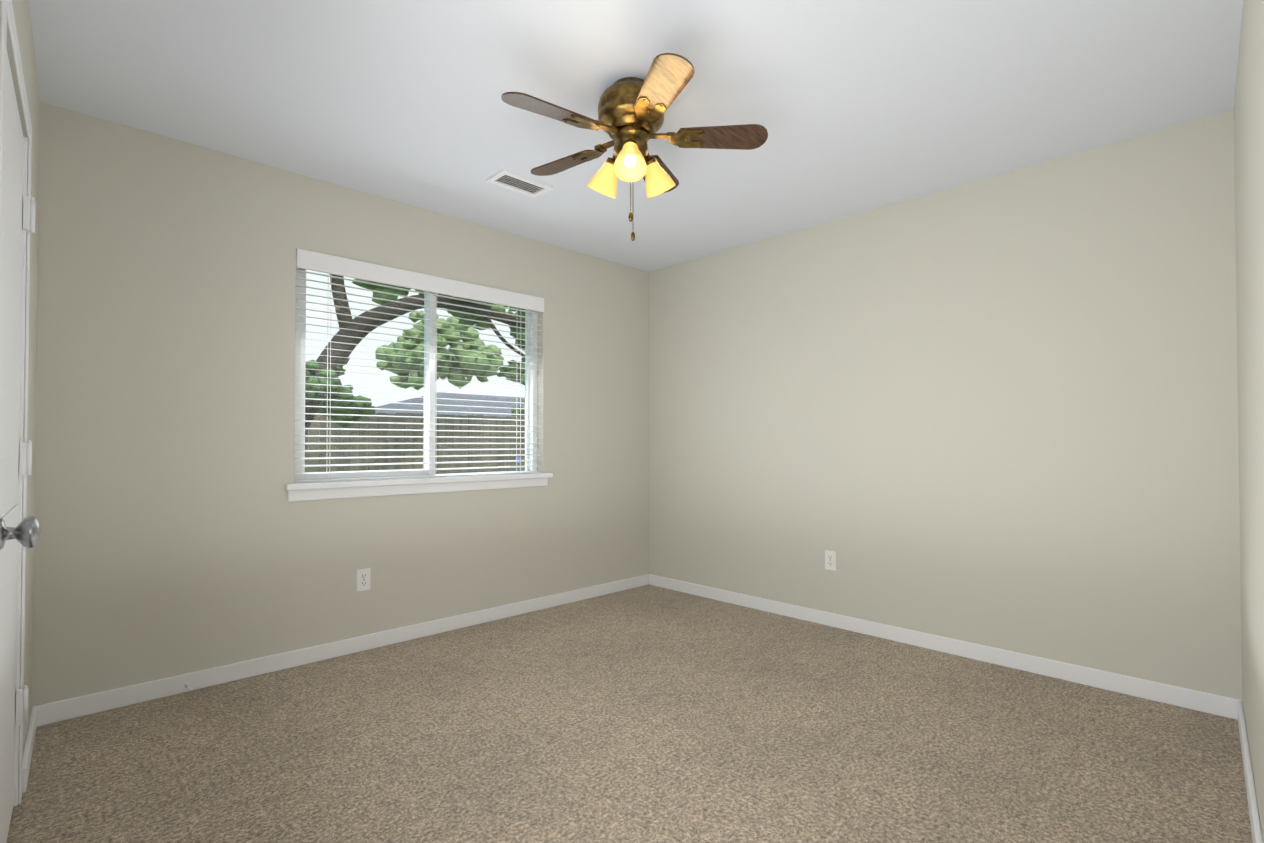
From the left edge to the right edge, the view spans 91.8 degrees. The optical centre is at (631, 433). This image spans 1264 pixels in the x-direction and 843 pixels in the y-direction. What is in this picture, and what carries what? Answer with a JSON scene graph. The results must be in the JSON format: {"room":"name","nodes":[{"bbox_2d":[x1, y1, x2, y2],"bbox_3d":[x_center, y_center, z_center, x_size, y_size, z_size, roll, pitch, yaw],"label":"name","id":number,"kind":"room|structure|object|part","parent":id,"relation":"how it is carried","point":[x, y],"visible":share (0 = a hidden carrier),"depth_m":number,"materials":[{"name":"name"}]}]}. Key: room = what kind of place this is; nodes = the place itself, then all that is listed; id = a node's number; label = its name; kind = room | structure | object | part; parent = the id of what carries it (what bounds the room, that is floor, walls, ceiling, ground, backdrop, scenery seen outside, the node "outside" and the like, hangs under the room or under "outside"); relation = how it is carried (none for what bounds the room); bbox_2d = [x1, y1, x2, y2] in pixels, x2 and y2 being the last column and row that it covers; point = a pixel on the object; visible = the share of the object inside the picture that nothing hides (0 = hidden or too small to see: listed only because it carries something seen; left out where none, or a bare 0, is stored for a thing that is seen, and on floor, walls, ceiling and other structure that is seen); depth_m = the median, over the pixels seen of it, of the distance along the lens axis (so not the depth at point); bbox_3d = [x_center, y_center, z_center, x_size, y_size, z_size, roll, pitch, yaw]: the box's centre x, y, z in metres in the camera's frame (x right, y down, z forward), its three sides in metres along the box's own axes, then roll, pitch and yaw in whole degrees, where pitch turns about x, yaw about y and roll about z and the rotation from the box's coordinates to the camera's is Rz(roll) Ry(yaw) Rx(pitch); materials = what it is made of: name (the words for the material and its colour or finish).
{"room":"empty bedroom","nodes":[
{"label":"empty bedroom","id":0,"kind":"room"},
{"bbox_2d":[0,0,40,806],"bbox_3d":[-1.598,-0.099,1.492,0.230,2.440,2.585,1,-1,-44],"label":"wall","id":1,"kind":"structure","parent":0,"point":[16,37],"depth_m":1.88,"materials":[{"name":"grey paint"}]},
{"bbox_2d":[0,48,35,842],"bbox_3d":[-1.621,0.100,1.586,0.095,2.022,0.812,1,-1,-44],"label":"door","id":2,"kind":"structure","parent":1,"relation":"attached to","point":[11,324],"depth_m":1.61,"materials":[{"name":"white wood"}]},
{"bbox_3d":[-1.859,0.073,1.879,0.026,1.608,0.060,1,-1,-44],"label":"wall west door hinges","id":3,"kind":"part","parent":2,"relation":"part of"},
{"bbox_3d":[-1.361,0.219,1.356,0.076,0.073,0.073,1,-1,-44],"label":"knob","id":4,"kind":"part","parent":1,"relation":"part of","materials":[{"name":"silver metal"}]},
{"bbox_2d":[22,707,36,792],"bbox_3d":[-1.496,1.081,1.462,0.117,0.080,2.426,1,-1,-44],"label":"baseboard","id":5,"kind":"structure","parent":1,"relation":"attached to","point":[28,747],"depth_m":2.08,"materials":[{"name":"white wood"}]},
{"bbox_2d":[32,102,648,706],"bbox_3d":[-1.251,-0.068,3.533,4.010,2.440,0.140,1,-1,-44],"label":"wall","id":6,"kind":"structure","parent":0,"point":[180,534],"depth_m":2.86,"materials":[{"name":"grey paint"}]},
{"bbox_2d":[32,574,648,726],"bbox_3d":[-1.063,1.112,3.537,3.431,0.080,0.092,1,-1,-44],"label":"baseboard","id":7,"kind":"structure","parent":6,"relation":"attached to","point":[66,709],"depth_m":3.00,"materials":[{"name":"white wood"}]},
{"bbox_2d":[357,568,370,591],"bbox_3d":[-1.422,0.774,3.249,0.070,0.114,0.009,1,-1,-44],"label":"electrical outlet","id":8,"kind":"object","parent":6,"relation":"attached to","point":[363,579],"visible":1,"depth_m":3.25,"materials":[{"name":"white plastic"}]},
{"bbox_2d":[294,268,541,482],"bbox_3d":[-1.180,-0.316,3.611,1.505,1.193,0.123,1,-1,-44],"label":"window","id":9,"kind":"structure","parent":6,"relation":"in","point":[430,355],"depth_m":3.53,"materials":[{"name":"white plastic"}]},
{"bbox_2d":[296,248,543,312],"bbox_3d":[-1.144,-0.865,3.582,1.501,0.094,0.067,1,-1,-44],"label":"window valance","id":10,"kind":"object","parent":9,"relation":"attached to","point":[329,264],"visible":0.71,"depth_m":3.44,"materials":[{"name":"white"}]},
{"bbox_2d":[284,473,552,501],"bbox_3d":[-1.134,0.296,3.555,1.595,0.088,0.115,1,-1,-44],"label":"window sill","id":11,"kind":"structure","parent":6,"relation":"attached to","point":[306,491],"depth_m":3.40,"materials":[{"name":"white wood"}]},
{"bbox_2d":[6,585,1252,842],"bbox_3d":[0.014,1.147,1.542,4.960,0.050,4.730,1,-1,-44],"label":"floor","id":12,"kind":"structure","parent":0,"point":[648,713],"depth_m":2.20,"materials":[{"name":"carpet"}]},
{"bbox_2d":[29,0,1242,271],"bbox_3d":[0.014,-1.357,1.579,4.960,0.080,4.730,1,-1,-44],"label":"ceiling","id":13,"kind":"structure","parent":0,"point":[855,106],"depth_m":2.33,"materials":[{"name":"white paint"}]},
{"bbox_2d":[486,169,552,197],"bbox_3d":[-0.578,-1.288,3.160,0.300,0.012,0.165,1,-1,-44],"label":"ceiling vent","id":14,"kind":"object","parent":13,"relation":"in","point":[513,181],"visible":1,"depth_m":3.15,"materials":[{"name":"white metal"}]},
{"bbox_2d":[501,53,767,240],"bbox_3d":[-0.034,-1.020,2.313,0.974,0.573,0.971,1,-1,-44],"label":"fan","id":15,"kind":"object","parent":13,"relation":"hanging from","point":[631,112],"visible":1,"depth_m":2.24,"materials":[{"name":"brown wood"}]},
{"bbox_3d":[-0.287,-1.117,2.121,0.341,0.033,0.158,1,-1,-44],"label":"blade","id":16,"kind":"part","parent":15,"relation":"part of","materials":[{"name":"brown wood"}]},
{"bbox_3d":[-0.278,-1.111,2.516,0.153,0.033,0.341,1,-1,-44],"label":"blade","id":17,"kind":"part","parent":15,"relation":"part of","materials":[{"name":"brown wood"}]},
{"bbox_3d":[-0.112,-0.978,2.374,0.119,0.133,0.125,1,-1,-44],"label":"lamp shade","id":18,"kind":"part","parent":15,"relation":"part of","materials":[{"name":"yellow glass"}]},
{"bbox_3d":[-0.072,-1.045,2.350,0.056,0.076,0.079,1,-1,-44],"label":"light arm","id":19,"kind":"part","parent":15,"relation":"part of"},
{"bbox_3d":[-0.006,-0.981,2.179,0.117,0.133,0.117,1,-1,-44],"label":"lamp shade","id":20,"kind":"part","parent":15,"relation":"part of","materials":[{"name":"yellow glass"}]},
{"bbox_3d":[-0.006,-0.989,2.196,0.048,0.072,0.047,1,-1,-44],"label":"bulb","id":21,"kind":"part","parent":15,"relation":"part of","materials":[{"name":"white glass"}]},
{"bbox_3d":[-0.005,-0.903,2.283,0.017,0.229,0.017,1,-1,-44],"label":"pull chain","id":22,"kind":"part","parent":15,"relation":"part of","materials":[{"name":"gold metal"}]},
{"bbox_3d":[-0.005,-1.047,2.231,0.069,0.076,0.068,1,-1,-44],"label":"light arm","id":23,"kind":"part","parent":15,"relation":"part of"},
{"bbox_3d":[-0.004,-1.218,2.314,0.250,0.176,0.250,1,-1,-44],"label":"motor","id":24,"kind":"part","parent":15,"relation":"part of","materials":[{"name":"gold metal"}]},
{"bbox_3d":[0.004,-0.875,2.333,0.017,0.284,0.017,1,-1,-44],"label":"pull chain","id":25,"kind":"part","parent":15,"relation":"part of","materials":[{"name":"gold metal"}]},
{"bbox_3d":[0.067,-1.045,2.347,0.079,0.076,0.056,1,-1,-44],"label":"light arm","id":26,"kind":"part","parent":15,"relation":"part of"},
{"bbox_3d":[0.108,-0.978,2.369,0.125,0.133,0.119,1,-1,-44],"label":"lamp shade","id":27,"kind":"part","parent":15,"relation":"part of","materials":[{"name":"yellow glass"}]},
{"bbox_3d":[0.108,-1.109,2.634,0.325,0.033,0.228,1,-1,-44],"label":"blade","id":28,"kind":"part","parent":15,"relation":"part of","materials":[{"name":"brown wood"}]},
{"bbox_3d":[0.094,-1.119,1.987,0.232,0.033,0.323,1,-1,-44],"label":"blade","id":29,"kind":"part","parent":15,"relation":"part of","materials":[{"name":"brown wood"}]},
{"bbox_3d":[0.335,-1.114,2.305,0.286,0.033,0.289,1,-1,-44],"label":"blade","id":30,"kind":"part","parent":15,"relation":"part of","materials":[{"name":"brown wood"}]},
{"bbox_2d":[649,110,1241,699],"bbox_3d":[1.489,-0.069,3.499,0.140,2.440,3.740,1,-1,-44],"label":"wall","id":31,"kind":"structure","parent":0,"point":[999,410],"depth_m":3.08,"materials":[{"name":"grey paint"}]},
{"bbox_2d":[825,550,835,570],"bbox_3d":[1.193,0.761,3.683,0.009,0.114,0.070,1,-1,-44],"label":"electrical outlet","id":32,"kind":"object","parent":31,"relation":"attached to","point":[830,560],"visible":1,"depth_m":3.68,"materials":[{"name":"white plastic"}]},
{"bbox_2d":[649,574,1242,719],"bbox_3d":[1.281,1.113,3.583,0.014,0.080,3.276,1,-1,-44],"label":"baseboard","id":33,"kind":"structure","parent":31,"relation":"attached to","point":[1214,704],"depth_m":3.06,"materials":[{"name":"white wood"}]},
{"bbox_2d":[1234,0,1263,842],"bbox_3d":[1.552,-0.100,1.429,2.676,2.440,0.242,1,-1,-44],"label":"wall","id":34,"kind":"structure","parent":0,"point":[1249,153],"depth_m":1.75,"materials":[{"name":"grey paint"}]},
{"bbox_2d":[1237,701,1262,842],"bbox_3d":[1.498,1.081,1.452,2.656,0.080,0.136,1,-1,-44],"label":"baseboard","id":35,"kind":"structure","parent":34,"relation":"attached to","point":[1256,832],"depth_m":1.87,"materials":[{"name":"white wood"}]},
{"label":"outside","id":36,"kind":"structure","parent":0,"visible":0},
{"bbox_3d":[-13.345,1.866,31.318,75.000,0.100,56.500,1,-1,-44],"label":"ground","id":37,"kind":"structure","parent":36,"visible":0},
{"bbox_2d":[305,412,524,473],"bbox_3d":[-0.647,0.619,13.370,26.040,1.860,0.055,1,-1,-44],"label":"fence","id":38,"kind":"object","parent":37,"relation":"on","point":[409,440],"depth_m":10.35,"materials":[{"name":"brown wood"}]},
{"bbox_2d":[305,274,524,432],"bbox_3d":[-2.643,-1.259,9.357,6.092,5.660,1.449,1,-1,-44],"label":"trunk","id":39,"kind":"object","parent":37,"relation":"on","point":[309,402],"depth_m":7.84,"materials":[{"name":"brown plant"}]},
{"bbox_2d":[305,311,524,427],"bbox_3d":[-2.918,-1.955,11.605,8.058,3.880,6.129,1,-1,-44],"label":"tree","id":40,"kind":"object","parent":39,"relation":"attached to","point":[338,396],"depth_m":7.34,"materials":[{"name":"green plant"}]},
{"bbox_2d":[352,278,524,389],"bbox_3d":[-4.904,-2.669,14.611,8.912,2.556,12.477,1,-1,-44],"label":"tree","id":41,"kind":"object","parent":39,"relation":"attached to","point":[487,367],"depth_m":18.69,"materials":[{"name":"green plant"}]},
{"bbox_2d":[329,392,524,459],"bbox_3d":[-8.142,-0.232,38.186,18.000,4.300,10.000,1,-1,-44],"label":"house","id":42,"kind":"structure","parent":37,"relation":"on","point":[456,402],"depth_m":33.53,"materials":[{"name":"grey"}]}
]}

